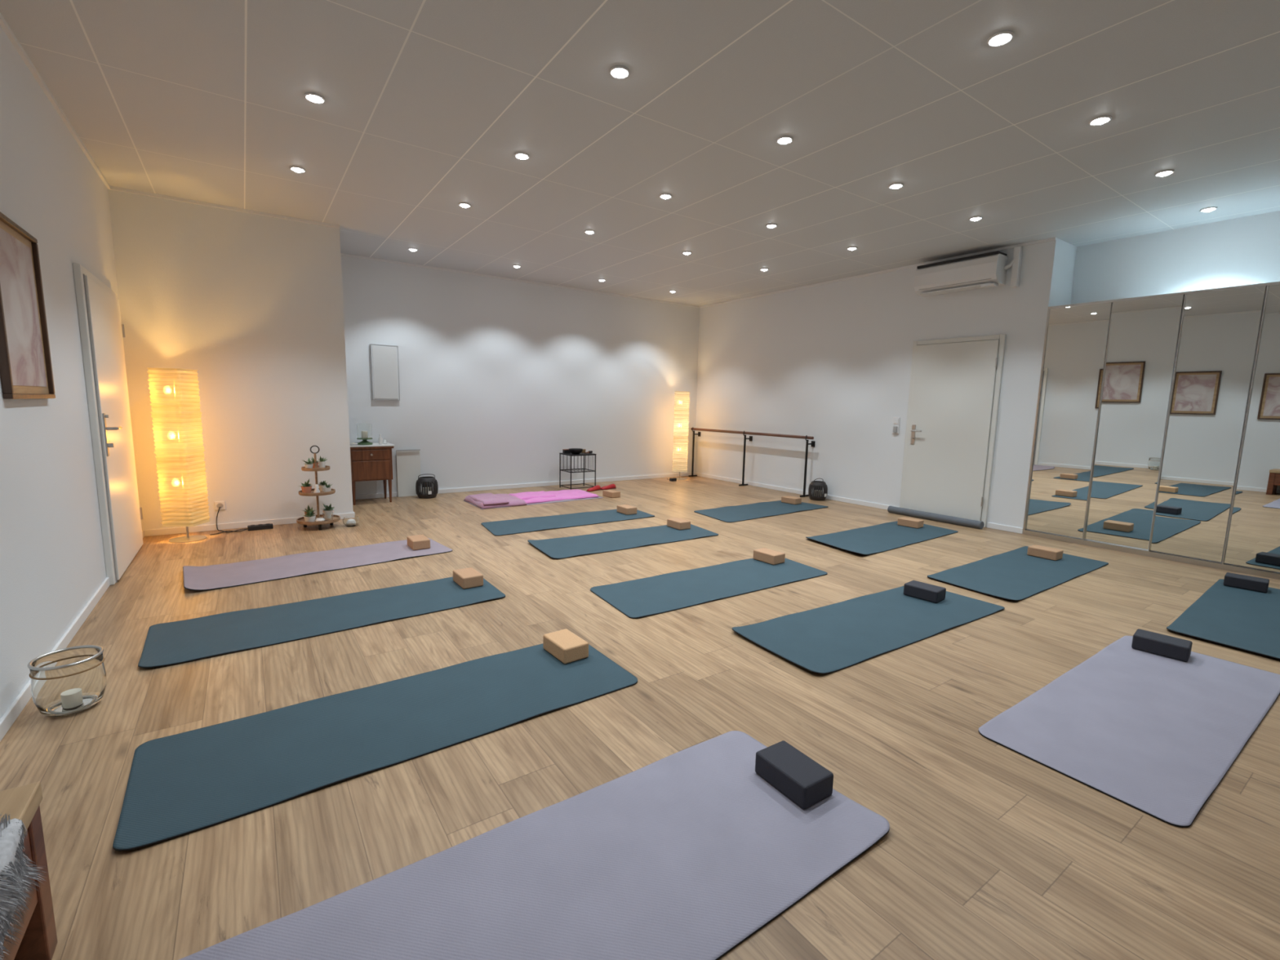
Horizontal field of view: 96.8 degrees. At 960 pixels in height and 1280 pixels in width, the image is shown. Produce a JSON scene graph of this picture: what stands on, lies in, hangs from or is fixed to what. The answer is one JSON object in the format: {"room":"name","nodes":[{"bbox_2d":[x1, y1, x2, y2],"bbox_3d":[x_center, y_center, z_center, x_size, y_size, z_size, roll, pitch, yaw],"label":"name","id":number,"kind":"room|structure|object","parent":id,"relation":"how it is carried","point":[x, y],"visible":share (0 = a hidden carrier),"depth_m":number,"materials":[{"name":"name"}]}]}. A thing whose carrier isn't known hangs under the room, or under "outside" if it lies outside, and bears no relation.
{"room":"exercise studio","nodes":[
{"label":"exercise studio","id":0,"kind":"room"},
{"bbox_2d":[0,26,118,719],"bbox_3d":[-2.283,-0.485,1.719,0.140,2.919,10.191,-4,9,-34],"label":"wall","id":1,"kind":"structure","parent":0,"point":[52,563],"depth_m":2.89,"materials":[{"name":"paint"}]},
{"bbox_2d":[0,211,55,399],"bbox_3d":[-2.761,-0.750,2.537,0.030,0.765,0.650,-4,9,-34],"label":"framed picture","id":2,"kind":"object","parent":1,"relation":"attached to","point":[26,372],"visible":1,"depth_m":2.54,"materials":[{"name":"brown wood"}]},
{"bbox_2d":[0,577,110,742],"bbox_3d":[-1.459,1.097,0.823,0.014,0.058,7.130,-4,9,-34],"label":"baseboard","id":3,"kind":"structure","parent":1,"relation":"attached to","point":[8,718],"depth_m":2.73,"materials":[{"name":"white"}]},
{"bbox_2d":[0,13,111,189],"bbox_3d":[-1.848,-1.850,1.084,0.020,0.025,8.715,-4,9,-34],"label":"trim","id":4,"kind":"structure","parent":1,"relation":"attached to","point":[3,24],"depth_m":3.15,"materials":[{"name":"white"}]},
{"bbox_2d":[72,262,115,585],"bbox_3d":[-3.471,-0.317,3.619,0.035,2.030,0.052,-4,9,-34],"label":"frame","id":5,"kind":"object","parent":1,"relation":"attached to","point":[77,268],"visible":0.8,"depth_m":3.59,"materials":[{"name":"white"}]},
{"bbox_2d":[82,266,115,447],"bbox_3d":[-3.782,-0.836,4.061,0.085,1.134,1.148,-4,9,-34],"label":"door","id":6,"kind":"structure","parent":1,"relation":"in","point":[85,271],"depth_m":3.80,"materials":[{"name":"white"}]},
{"bbox_2d":[82,273,117,582],"bbox_3d":[-3.488,-0.297,3.650,0.040,1.980,0.014,-4,9,-34],"label":"seal","id":7,"kind":"object","parent":1,"relation":"attached to","point":[84,281],"visible":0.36,"depth_m":3.65,"materials":[{"name":"grey plastic"}]},
{"bbox_2d":[107,189,353,529],"bbox_3d":[-4.011,-1.069,5.780,1.682,2.919,1.196,-4,9,-34],"label":"wall","id":8,"kind":"structure","parent":0,"point":[252,304],"depth_m":5.27,"materials":[{"name":"paint"}]},
{"bbox_2d":[214,501,225,510],"bbox_3d":[-3.917,0.239,5.297,0.080,0.080,0.015,-4,9,-34],"label":"wall outlet","id":9,"kind":"object","parent":8,"relation":"attached to","point":[217,504],"visible":1,"depth_m":5.29,"materials":[{"name":"white plastic"}]},
{"bbox_2d":[216,502,222,507],"bbox_3d":[-3.913,0.239,5.292,0.048,0.048,0.003,-4,9,-34],"label":"socket","id":10,"kind":"object","parent":9,"relation":"attached to","point":[218,504],"depth_m":5.29,"materials":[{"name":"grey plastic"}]},
{"bbox_2d":[110,186,339,228],"bbox_3d":[-3.627,-2.430,5.097,1.662,0.025,0.020,-4,9,-34],"label":"trim","id":11,"kind":"structure","parent":8,"relation":"attached to","point":[113,188],"depth_m":5.03,"materials":[{"name":"white"}]},
{"bbox_2d":[143,512,355,536],"bbox_3d":[-3.684,0.421,5.487,1.682,0.058,0.014,-4,9,-34],"label":"baseboard","id":12,"kind":"structure","parent":8,"relation":"attached to","point":[152,532],"depth_m":5.32,"materials":[{"name":"white"}]},
{"bbox_2d":[341,255,699,494],"bbox_3d":[-1.793,-1.339,8.109,7.997,2.919,0.140,-4,9,-34],"label":"wall","id":13,"kind":"structure","parent":0,"point":[498,377],"depth_m":8.03,"materials":[{"name":"paint"}]},
{"bbox_2d":[369,343,399,400],"bbox_3d":[-3.162,-1.330,7.048,0.316,0.674,0.034,-4,9,-34],"label":"wall panel","id":14,"kind":"object","parent":13,"relation":"attached to","point":[370,344],"visible":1,"depth_m":7.03,"materials":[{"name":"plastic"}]},
{"bbox_2d":[369,344,373,399],"bbox_3d":[-3.288,-1.321,6.961,0.008,0.660,0.034,-4,9,-34],"label":"edge","id":15,"kind":"object","parent":14,"relation":"attached to","point":[370,344],"visible":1,"depth_m":6.95,"materials":[{"name":"grey plastic"}]},
{"bbox_2d":[372,345,398,399],"bbox_3d":[-3.153,-1.328,7.035,0.280,0.640,0.006,-4,9,-34],"label":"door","id":16,"kind":"structure","parent":14,"relation":"attached to","point":[384,357],"depth_m":7.03,"materials":[{"name":"white"}]},
{"bbox_2d":[371,344,399,399],"bbox_3d":[-3.163,-1.330,7.050,0.310,0.670,0.030,-4,9,-34],"label":"frame","id":17,"kind":"object","parent":14,"relation":"attached to","point":[371,344],"visible":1,"depth_m":7.02,"materials":[{"name":"paint"}]},
{"bbox_2d":[397,346,399,399],"bbox_3d":[-3.035,-1.339,7.135,0.008,0.660,0.034,-4,9,-34],"label":"edge","id":18,"kind":"object","parent":14,"relation":"attached to","point":[397,346],"visible":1,"depth_m":7.12,"materials":[{"name":"grey plastic"}]},
{"bbox_2d":[340,253,699,307],"bbox_3d":[-1.297,-2.793,8.140,5.657,0.025,0.020,-4,9,-34],"label":"trim","id":19,"kind":"structure","parent":13,"relation":"attached to","point":[341,254],"depth_m":7.74,"materials":[{"name":"white"}]},
{"bbox_2d":[355,471,693,499],"bbox_3d":[-1.352,0.057,8.532,5.643,0.058,0.014,-4,9,-34],"label":"baseboard","id":20,"kind":"structure","parent":13,"relation":"attached to","point":[668,475],"depth_m":8.35,"materials":[{"name":"white"}]},
{"bbox_2d":[0,475,1279,959],"bbox_3d":[0.975,0.772,4.183,8.137,0.100,10.191,-4,9,-34],"label":"floor","id":21,"kind":"structure","parent":0,"point":[988,851],"depth_m":2.14,"materials":[{"name":"brown wood"}]},
{"bbox_2d":[0,781,57,959],"bbox_3d":[-1.106,0.958,0.631,0.380,0.400,1.350,-4,9,-34],"label":"wooden bench","id":22,"kind":"object","parent":21,"relation":"on","point":[22,802],"visible":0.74,"depth_m":1.23,"materials":[{"name":"brown wood"}]},
{"bbox_2d":[0,809,42,959],"bbox_3d":[-1.127,0.808,0.687,0.410,0.212,0.955,-4,9,-34],"label":"sheepskin","id":23,"kind":"object","parent":22,"relation":"on","point":[15,872],"visible":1,"depth_m":1.07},
{"bbox_2d":[27,644,106,716],"bbox_3d":[-2.268,0.804,2.260,0.214,0.220,0.214,-4,9,-34],"label":"candle lantern","id":24,"kind":"object","parent":21,"relation":"on","point":[68,681],"visible":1,"depth_m":2.21,"materials":[{"name":"clear"}]},
{"bbox_2d":[146,367,210,542],"bbox_3d":[-3.921,-0.206,4.850,0.264,1.462,0.264,0,8,-6],"label":"floor lamp","id":25,"kind":"object","parent":21,"relation":"on","point":[175,398],"visible":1,"depth_m":4.76,"materials":[{"name":"beige"}]},
{"bbox_2d":[209,506,273,535],"bbox_3d":[-3.723,0.361,5.310,0.481,0.221,0.213,-4,9,-34],"label":"power strip","id":26,"kind":"object","parent":21,"relation":"on","point":[268,526],"visible":1,"depth_m":5.33,"materials":[{"name":"black plastic"}]},
{"bbox_2d":[182,537,452,591],"bbox_3d":[-2.399,0.604,4.383,1.756,0.040,0.640,-5,10,-39],"label":"yoga mat","id":27,"kind":"object","parent":21,"relation":"on","point":[247,572],"visible":0.91,"depth_m":4.24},
{"bbox_2d":[406,534,430,550],"bbox_3d":[-1.881,0.528,4.824,0.140,0.078,0.220,-4,9,-34],"label":"block","id":28,"kind":"object","parent":27,"relation":"on","point":[417,542],"depth_m":4.75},
{"bbox_2d":[296,445,340,529],"bbox_3d":[-3.105,0.064,5.460,0.370,0.795,0.370,-4,9,-34],"label":"plant stand","id":29,"kind":"object","parent":21,"relation":"on","point":[327,517],"visible":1,"depth_m":5.40,"materials":[{"name":"brown wood"}]},
{"bbox_2d":[301,465,329,471],"bbox_3d":[-3.102,-0.112,5.436,0.240,0.030,0.240,-4,9,-34],"label":"tray","id":30,"kind":"object","parent":29,"relation":"on","point":[306,468],"depth_m":5.35,"materials":[{"name":"brown wood"}]},
{"bbox_2d":[298,488,335,496],"bbox_3d":[-3.106,0.116,5.467,0.310,0.030,0.310,-4,9,-34],"label":"tray","id":31,"kind":"object","parent":29,"relation":"on","point":[320,491],"depth_m":5.37,"materials":[{"name":"brown wood"}]},
{"bbox_2d":[296,514,340,524],"bbox_3d":[-3.112,0.384,5.503,0.370,0.030,0.370,-4,9,-34],"label":"tray","id":32,"kind":"object","parent":29,"relation":"on","point":[319,519],"depth_m":5.39,"materials":[{"name":"brown wood"}]},
{"bbox_2d":[322,511,333,520],"bbox_3d":[-2.991,0.354,5.448,0.090,0.080,0.090,-4,9,-34],"label":"plant pot","id":33,"kind":"object","parent":29,"relation":"on","point":[327,516],"depth_m":5.42,"materials":[{"name":"white"}]},
{"bbox_2d":[137,577,505,667],"bbox_3d":[-1.738,0.769,3.344,1.808,0.019,0.667,-4,9,-34],"label":"yoga mat","id":34,"kind":"object","parent":21,"relation":"on","point":[175,642],"visible":0.95,"depth_m":3.20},
{"bbox_2d":[453,567,483,588],"bbox_3d":[-1.177,0.669,3.886,0.140,0.078,0.220,-4,9,-36],"label":"block","id":35,"kind":"object","parent":34,"relation":"on","point":[466,578],"depth_m":3.82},
{"bbox_2d":[342,515,359,526],"bbox_3d":[-2.845,0.407,5.595,0.150,0.090,0.150,-4,9,-34],"label":"glass bowl","id":36,"kind":"object","parent":21,"relation":"on","point":[348,521],"visible":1,"depth_m":5.55,"materials":[{"name":"white"}]},
{"bbox_2d":[350,442,395,505],"bbox_3d":[-3.270,-0.083,6.878,0.520,0.700,0.419,-4,9,-34],"label":"base cabinet","id":37,"kind":"object","parent":21,"relation":"on","point":[374,462],"visible":0.77,"depth_m":6.71,"materials":[{"name":"brown wood"}]},
{"bbox_2d":[356,422,373,444],"bbox_3d":[-3.277,-0.546,6.760,0.170,0.250,0.170,-4,9,-34],"label":"candle jar","id":38,"kind":"object","parent":37,"relation":"on","point":[364,432],"visible":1,"depth_m":6.70,"materials":[{"name":"clear glass"}]},
{"bbox_2d":[112,643,637,851],"bbox_3d":[-0.893,0.929,2.299,1.798,0.016,0.648,-4,9,-34],"label":"yoga mat","id":39,"kind":"object","parent":21,"relation":"on","point":[188,782],"visible":0.96,"depth_m":2.11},
{"bbox_2d":[542,628,588,663],"bbox_3d":[-0.372,0.828,2.838,0.140,0.078,0.220,-5,10,-37],"label":"block","id":40,"kind":"object","parent":39,"relation":"on","point":[566,646],"depth_m":2.78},
{"bbox_2d":[395,449,421,497],"bbox_3d":[-2.982,-0.090,7.333,0.290,0.604,0.038,-4,9,-34],"label":"leaning board","id":41,"kind":"object","parent":21,"relation":"on","point":[408,461],"visible":0.82,"depth_m":7.32,"materials":[{"name":"white"}]},
{"bbox_2d":[415,473,438,498],"bbox_3d":[-2.734,0.072,7.290,0.270,0.304,0.275,-4,9,-34],"label":"candle lantern","id":42,"kind":"object","parent":21,"relation":"on","point":[426,487],"visible":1,"depth_m":7.21,"materials":[{"name":"metal"}]},
{"bbox_2d":[462,488,603,509],"bbox_3d":[-1.351,0.205,7.321,1.690,0.089,0.728,-4,9,-34],"label":"blanket","id":43,"kind":"object","parent":21,"relation":"on","point":[486,500],"visible":1,"depth_m":7.10,"materials":[{"name":"fabric"}]},
{"bbox_2d":[178,730,889,959],"bbox_3d":[-0.172,1.053,1.450,1.825,0.026,0.660,-4,9,-34],"label":"yoga mat","id":44,"kind":"object","parent":21,"relation":"on","point":[689,853],"visible":0.94,"depth_m":1.50,"materials":[{"name":"rubber"}]},
{"bbox_2d":[755,740,833,808],"bbox_3d":[0.509,0.974,1.890,0.140,0.078,0.220,-4,9,-33],"label":"block","id":45,"kind":"object","parent":44,"relation":"on","point":[800,778],"depth_m":1.84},
{"bbox_2d":[480,509,654,535],"bbox_3d":[-0.735,0.424,6.075,1.901,0.010,0.618,-4,9,-34],"label":"yoga mat","id":46,"kind":"object","parent":21,"relation":"on","point":[518,526],"visible":0.94,"depth_m":5.96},
{"bbox_2d":[617,504,636,515],"bbox_3d":[-0.150,0.338,6.496,0.140,0.078,0.220,-4,9,-34],"label":"block","id":47,"kind":"object","parent":46,"relation":"on","point":[627,509],"depth_m":6.43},
{"bbox_2d":[559,453,596,489],"bbox_3d":[-0.912,-0.134,8.314,0.420,0.512,0.360,-4,9,-34],"label":"wire side table","id":48,"kind":"object","parent":21,"relation":"on","point":[571,455],"visible":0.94,"depth_m":8.29,"materials":[{"name":"black metal"}]},
{"bbox_2d":[568,448,582,453],"bbox_3d":[-0.927,-0.413,8.200,0.210,0.072,0.210,-4,9,-34],"label":"bowl","id":49,"kind":"object","parent":48,"relation":"on","point":[573,451],"visible":1,"depth_m":8.13,"materials":[{"name":"black metal"}]},
{"bbox_2d":[586,484,600,492],"bbox_3d":[-0.664,0.117,8.140,0.084,0.071,0.260,7,9,35],"label":"shoe","id":50,"kind":"object","parent":21,"relation":"on","point":[597,487],"visible":1,"depth_m":8.12,"materials":[{"name":"red leather"}]},
{"bbox_2d":[600,484,616,489],"bbox_3d":[-0.469,0.098,8.312,0.260,0.071,0.084,-6,10,-42],"label":"shoe","id":51,"kind":"object","parent":21,"relation":"on","point":[611,486],"visible":1,"depth_m":8.30,"materials":[{"name":"red leather"}]},
{"bbox_2d":[602,489,620,497],"bbox_3d":[-0.383,0.185,7.649,0.140,0.078,0.220,-5,10,-40],"label":"block","id":52,"kind":"object","parent":21,"relation":"on","point":[608,493],"visible":1,"depth_m":7.59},
{"bbox_2d":[527,524,718,559],"bbox_3d":[-0.110,0.534,5.299,1.841,0.026,0.658,-4,9,-34],"label":"yoga mat","id":53,"kind":"object","parent":21,"relation":"on","point":[615,540],"visible":0.98,"depth_m":5.20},
{"bbox_2d":[666,517,690,529],"bbox_3d":[0.394,0.445,5.786,0.140,0.078,0.220,-4,9,-34],"label":"block","id":54,"kind":"object","parent":53,"relation":"on","point":[676,522],"depth_m":5.72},
{"bbox_2d":[672,391,689,479],"bbox_3d":[0.683,-0.739,9.485,0.264,1.462,0.264,2,8,4],"label":"floor lamp","id":55,"kind":"object","parent":21,"relation":"on","point":[682,398],"visible":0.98,"depth_m":9.36,"materials":[{"name":"beige"}]},
{"bbox_2d":[590,558,827,618],"bbox_3d":[0.545,0.721,4.077,1.830,0.011,0.638,-4,9,-34],"label":"yoga mat","id":56,"kind":"object","parent":21,"relation":"on","point":[673,591],"visible":0.91,"depth_m":3.95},
{"bbox_2d":[753,547,785,564],"bbox_3d":[1.046,0.617,4.608,0.140,0.078,0.220,-5,10,-37],"label":"block","id":57,"kind":"object","parent":56,"relation":"on","point":[766,555],"depth_m":4.55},
{"bbox_2d":[688,426,815,497],"bbox_3d":[1.651,-0.341,8.924,0.212,0.863,2.590,-4,9,-34],"label":"ballet barre","id":58,"kind":"object","parent":21,"relation":"on","point":[813,442],"visible":0.99,"depth_m":8.85,"materials":[{"name":"black metal"}]},
{"bbox_2d":[693,500,828,522],"bbox_3d":[1.495,0.357,6.899,1.809,0.012,0.717,-4,9,-34],"label":"yoga mat","id":59,"kind":"object","parent":21,"relation":"on","point":[762,509],"visible":0.91,"depth_m":6.81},
{"bbox_2d":[781,495,801,504],"bbox_3d":[1.967,0.261,7.386,0.140,0.078,0.220,-5,10,-40],"label":"block","id":60,"kind":"object","parent":59,"relation":"on","point":[787,499],"depth_m":7.33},
{"bbox_2d":[808,478,827,501],"bbox_3d":[2.425,0.123,7.731,0.249,0.294,0.254,-4,9,-34],"label":"candle lantern","id":61,"kind":"object","parent":21,"relation":"on","point":[817,490],"visible":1,"depth_m":7.65,"materials":[{"name":"metal"}]},
{"bbox_2d":[732,586,1004,674],"bbox_3d":[1.411,0.823,3.394,1.816,0.025,0.676,-4,9,-34],"label":"yoga mat","id":62,"kind":"object","parent":21,"relation":"on","point":[836,637],"visible":0.92,"depth_m":3.26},
{"bbox_2d":[903,580,946,603],"bbox_3d":[1.903,0.744,3.800,0.140,0.078,0.220,-5,10,-40],"label":"block","id":63,"kind":"object","parent":62,"relation":"on","point":[927,592],"depth_m":3.75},
{"bbox_2d":[805,520,958,555],"bbox_3d":[2.435,0.540,5.617,1.857,0.033,0.717,-4,9,-34],"label":"yoga mat","id":64,"kind":"object","parent":21,"relation":"on","point":[883,537],"visible":0.89,"depth_m":5.54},
{"bbox_2d":[897,516,924,528],"bbox_3d":[2.899,0.455,6.087,0.140,0.078,0.220,-5,10,-40],"label":"block","id":65,"kind":"object","parent":64,"relation":"on","point":[904,521],"depth_m":6.04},
{"bbox_2d":[887,506,983,528],"bbox_3d":[3.333,0.417,6.471,0.090,0.082,1.067,-4,9,-34],"label":"stopper","id":66,"kind":"object","parent":21,"relation":"on","point":[931,516],"visible":1,"depth_m":6.39,"materials":[{"name":"grey fabric"}]},
{"bbox_2d":[927,546,1108,600],"bbox_3d":[3.036,0.707,4.518,1.852,0.021,0.649,-4,9,-34],"label":"yoga mat","id":67,"kind":"object","parent":21,"relation":"on","point":[1015,575],"visible":0.93,"depth_m":4.40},
{"bbox_2d":[1026,544,1062,560],"bbox_3d":[3.501,0.627,4.911,0.140,0.078,0.220,-4,9,-34],"label":"block","id":68,"kind":"object","parent":67,"relation":"on","point":[1051,553],"depth_m":4.86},
{"bbox_2d":[978,635,1279,827],"bbox_3d":[2.222,0.970,2.484,1.808,0.011,0.620,-4,9,-34],"label":"yoga mat","id":69,"kind":"object","parent":21,"relation":"on","point":[1155,735],"visible":0.94,"depth_m":2.30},
{"bbox_2d":[1131,628,1192,662],"bbox_3d":[2.754,0.870,3.000,0.140,0.078,0.220,-6,10,-41],"label":"block","id":70,"kind":"object","parent":69,"relation":"on","point":[1173,647],"depth_m":2.96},
{"bbox_2d":[1022,281,1279,579],"bbox_3d":[5.505,-0.300,3.959,0.530,2.270,4.656,-4,9,-34],"label":"wall mirror","id":71,"kind":"object","parent":21,"relation":"on","point":[1157,433],"visible":1,"depth_m":4.91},
{"bbox_2d":[1166,578,1279,659],"bbox_3d":[3.933,0.852,3.594,1.833,0.018,0.610,-5,10,-37],"label":"yoga mat","id":72,"kind":"object","parent":21,"relation":"on","point":[1246,620],"visible":0.9,"depth_m":3.50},
{"bbox_2d":[1223,572,1269,592],"bbox_3d":[4.432,0.748,4.154,0.140,0.078,0.220,-5,10,-40],"label":"block","id":73,"kind":"object","parent":72,"relation":"on","point":[1232,580],"depth_m":4.12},
{"bbox_2d":[0,0,1279,306],"bbox_3d":[1.036,-2.219,3.778,8.137,0.100,10.191,-4,9,-34],"label":"ceiling","id":74,"kind":"structure","parent":0,"point":[428,106],"depth_m":3.37,"materials":[{"name":"paint"}]},
{"bbox_2d":[289,165,306,172],"bbox_3d":[-2.527,-2.287,4.194,0.104,0.022,0.104,-4,9,-34],"label":"recessed light","id":75,"kind":"object","parent":74,"relation":"in","point":[295,168],"visible":1,"depth_m":4.17,"materials":[{"name":"white plastic"}]},
{"bbox_2d":[304,92,325,103],"bbox_3d":[-1.824,-2.136,3.188,0.104,0.022,0.104,-4,9,-34],"label":"recessed light","id":76,"kind":"object","parent":74,"relation":"in","point":[313,97],"visible":1,"depth_m":3.17,"materials":[{"name":"white plastic"}]},
{"bbox_2d":[458,202,471,208],"bbox_3d":[-1.510,-2.360,4.893,0.104,0.022,0.104,-4,9,-34],"label":"recessed light","id":77,"kind":"object","parent":74,"relation":"in","point":[464,205],"visible":1,"depth_m":4.87,"materials":[{"name":"white plastic"}]},
{"bbox_2d":[514,151,529,159],"bbox_3d":[-0.808,-2.210,3.887,0.104,0.022,0.104,-4,9,-34],"label":"recessed light","id":78,"kind":"object","parent":74,"relation":"in","point":[519,155],"visible":1,"depth_m":3.87,"materials":[{"name":"white plastic"}]},
{"bbox_2d":[584,230,595,234],"bbox_3d":[-0.495,-2.434,5.591,0.104,0.022,0.104,-4,9,-34],"label":"recessed light","id":79,"kind":"object","parent":74,"relation":"in","point":[588,232],"visible":1,"depth_m":5.57,"materials":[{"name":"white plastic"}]},
{"bbox_2d":[609,65,630,78],"bbox_3d":[-0.103,-2.059,2.879,0.104,0.022,0.104,-4,9,-34],"label":"recessed light","id":80,"kind":"object","parent":74,"relation":"in","point":[618,71],"visible":1,"depth_m":2.86,"materials":[{"name":"white plastic"}]},
{"bbox_2d":[659,193,671,199],"bbox_3d":[0.207,-2.283,4.585,0.104,0.022,0.104,-4,9,-34],"label":"recessed light","id":81,"kind":"object","parent":74,"relation":"in","point":[665,196],"visible":1,"depth_m":4.56,"materials":[{"name":"white plastic"}]},
{"bbox_2d":[765,223,777,228],"bbox_3d":[1.222,-2.357,5.283,0.104,0.022,0.104,-4,9,-34],"label":"recessed light","id":82,"kind":"object","parent":74,"relation":"in","point":[769,225],"visible":1,"depth_m":5.26,"materials":[{"name":"white plastic"}]},
{"bbox_2d":[776,135,793,144],"bbox_3d":[0.912,-2.132,3.577,0.104,0.022,0.104,-4,9,-34],"label":"recessed light","id":83,"kind":"object","parent":74,"relation":"in","point":[784,140],"visible":1,"depth_m":3.56,"materials":[{"name":"white plastic"}]},
{"bbox_2d":[846,246,857,250],"bbox_3d":[2.231,-2.430,5.976,0.104,0.022,0.104,-4,9,-34],"label":"recessed light","id":84,"kind":"object","parent":74,"relation":"in","point":[851,248],"visible":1,"depth_m":5.95,"materials":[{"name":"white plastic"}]},
{"bbox_2d":[888,182,903,189],"bbox_3d":[1.927,-2.206,4.275,0.104,0.022,0.104,-4,9,-34],"label":"recessed light","id":85,"kind":"object","parent":74,"relation":"in","point":[895,185],"visible":1,"depth_m":4.25,"materials":[{"name":"white plastic"}]},
{"bbox_2d":[968,216,982,221],"bbox_3d":[2.935,-2.279,4.968,0.104,0.022,0.104,-4,9,-34],"label":"recessed light","id":86,"kind":"object","parent":74,"relation":"in","point":[975,218],"visible":1,"depth_m":4.95,"materials":[{"name":"white plastic"}]},
{"bbox_2d":[986,30,1013,46],"bbox_3d":[1.623,-1.980,2.559,0.104,0.022,0.104,-4,9,-34],"label":"recessed light","id":87,"kind":"object","parent":74,"relation":"in","point":[999,38],"visible":1,"depth_m":2.54,"materials":[{"name":"white plastic"}]},
{"bbox_2d":[1088,115,1111,125],"bbox_3d":[2.638,-2.054,3.257,0.104,0.022,0.104,-4,9,-34],"label":"recessed light","id":88,"kind":"object","parent":74,"relation":"in","point":[1100,120],"visible":1,"depth_m":3.24,"materials":[{"name":"white plastic"}]},
{"bbox_2d":[1154,169,1174,176],"bbox_3d":[3.646,-2.127,3.950,0.104,0.022,0.104,-4,9,-34],"label":"recessed light","id":89,"kind":"object","parent":74,"relation":"in","point":[1166,172],"visible":1,"depth_m":3.93,"materials":[{"name":"white plastic"}]},
{"bbox_2d":[1200,206,1217,212],"bbox_3d":[4.633,-2.199,4.629,0.104,0.022,0.104,-4,9,-34],"label":"recessed light","id":90,"kind":"object","parent":74,"relation":"in","point":[1211,208],"visible":1,"depth_m":4.61,"materials":[{"name":"white plastic"}]},
{"bbox_2d":[693,237,1076,528],"bbox_3d":[2.758,-1.230,7.991,0.658,2.919,5.253,-4,9,-34],"label":"wall","id":91,"kind":"structure","parent":0,"point":[830,363],"depth_m":7.39,"materials":[{"name":"paint"}]},
{"bbox_2d":[693,471,895,510],"bbox_3d":[2.072,0.126,8.537,0.014,0.058,3.887,-4,9,-34],"label":"baseboard","id":92,"kind":"structure","parent":91,"relation":"attached to","point":[736,481],"depth_m":8.34,"materials":[{"name":"white"}]},
{"bbox_2d":[699,236,1056,307],"bbox_3d":[2.514,-2.642,7.597,0.020,0.025,5.233,-4,9,-34],"label":"trim","id":93,"kind":"structure","parent":91,"relation":"attached to","point":[1055,237],"depth_m":6.81,"materials":[{"name":"white"}]},
{"bbox_2d":[892,417,900,433],"bbox_3d":[3.115,-0.664,6.918,0.035,0.200,0.080,-4,9,-34],"label":"light switch","id":94,"kind":"object","parent":91,"relation":"attached to","point":[896,420],"visible":1,"depth_m":6.91,"materials":[{"name":"white plastic"}]},
{"bbox_2d":[899,341,917,507],"bbox_3d":[3.210,-0.614,6.789,0.030,2.040,0.050,-4,9,-34],"label":"frame","id":95,"kind":"object","parent":91,"relation":"attached to","point":[915,343],"visible":0.56,"depth_m":6.77,"materials":[{"name":"white"}]},
{"bbox_2d":[902,339,999,521],"bbox_3d":[3.471,-0.534,6.406,0.045,1.979,0.886,-4,9,-34],"label":"leaf","id":96,"kind":"object","parent":91,"relation":"attached to","point":[953,387],"visible":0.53,"depth_m":6.35,"materials":[{"name":"white"}]},
{"bbox_2d":[910,424,915,444],"bbox_3d":[3.228,-0.538,6.712,0.007,0.230,0.045,-4,9,-34],"label":"plate","id":97,"kind":"object","parent":96,"relation":"attached to","point":[913,426],"visible":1,"depth_m":6.71,"materials":[{"name":"silver metal"}]},
{"bbox_2d":[917,334,999,345],"bbox_3d":[3.497,-1.543,6.274,0.030,0.050,0.890,-4,9,-34],"label":"door frame","id":98,"kind":"structure","parent":91,"relation":"in","point":[993,336],"depth_m":6.23,"materials":[{"name":"white"}]},
{"bbox_2d":[914,246,1022,296],"bbox_3d":[3.471,-2.202,6.070,0.225,0.389,0.990,-4,9,-34],"label":"air conditioner","id":99,"kind":"object","parent":91,"relation":"attached to","point":[986,270],"visible":1,"depth_m":5.96,"materials":[{"name":"white plastic"}]},
{"bbox_2d":[916,250,1007,268],"bbox_3d":[3.439,-2.347,6.106,0.200,0.025,0.840,-4,9,-34],"label":"grille","id":100,"kind":"object","parent":99,"relation":"attached to","point":[993,254],"depth_m":5.97,"materials":[{"name":"black plastic"}]},
{"bbox_2d":[981,333,1006,527],"bbox_3d":[3.744,-0.500,6.024,0.030,2.040,0.050,-4,9,-34],"label":"frame","id":101,"kind":"object","parent":91,"relation":"attached to","point":[1002,337],"visible":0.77,"depth_m":6.01,"materials":[{"name":"white"}]},
{"bbox_2d":[986,522,1022,533],"bbox_3d":[3.848,0.506,5.994,0.014,0.058,0.342,-4,9,-34],"label":"baseboard","id":102,"kind":"structure","parent":91,"relation":"attached to","point":[993,526],"depth_m":5.98,"materials":[{"name":"white"}]},
{"bbox_2d":[1070,210,1279,304],"bbox_3d":[5.787,-0.642,4.105,0.140,2.919,4.658,-4,9,-34],"label":"wall","id":103,"kind":"structure","parent":0,"point":[1242,251],"depth_m":5.13,"materials":[{"name":"paint"}]},
{"bbox_3d":[-4.155,-0.464,4.598,0.035,2.030,0.060,-4,9,-34],"label":"frame","id":104,"kind":"object","parent":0,"visible":0},
{"bbox_2d":[84,275,142,580],"bbox_3d":[-3.808,-0.371,4.128,0.064,1.966,1.141,-4,9,-34],"label":"leaf","id":105,"kind":"object","parent":104,"relation":"attached to","point":[104,308],"depth_m":4.03,"materials":[{"name":"white"}]},
{"bbox_2d":[102,413,122,456],"bbox_3d":[-3.495,-0.304,3.775,0.071,0.280,0.150,-4,9,-34],"label":"door handle","id":106,"kind":"object","parent":105,"relation":"attached to","point":[103,414],"depth_m":3.71,"materials":[{"name":"silver metal"}]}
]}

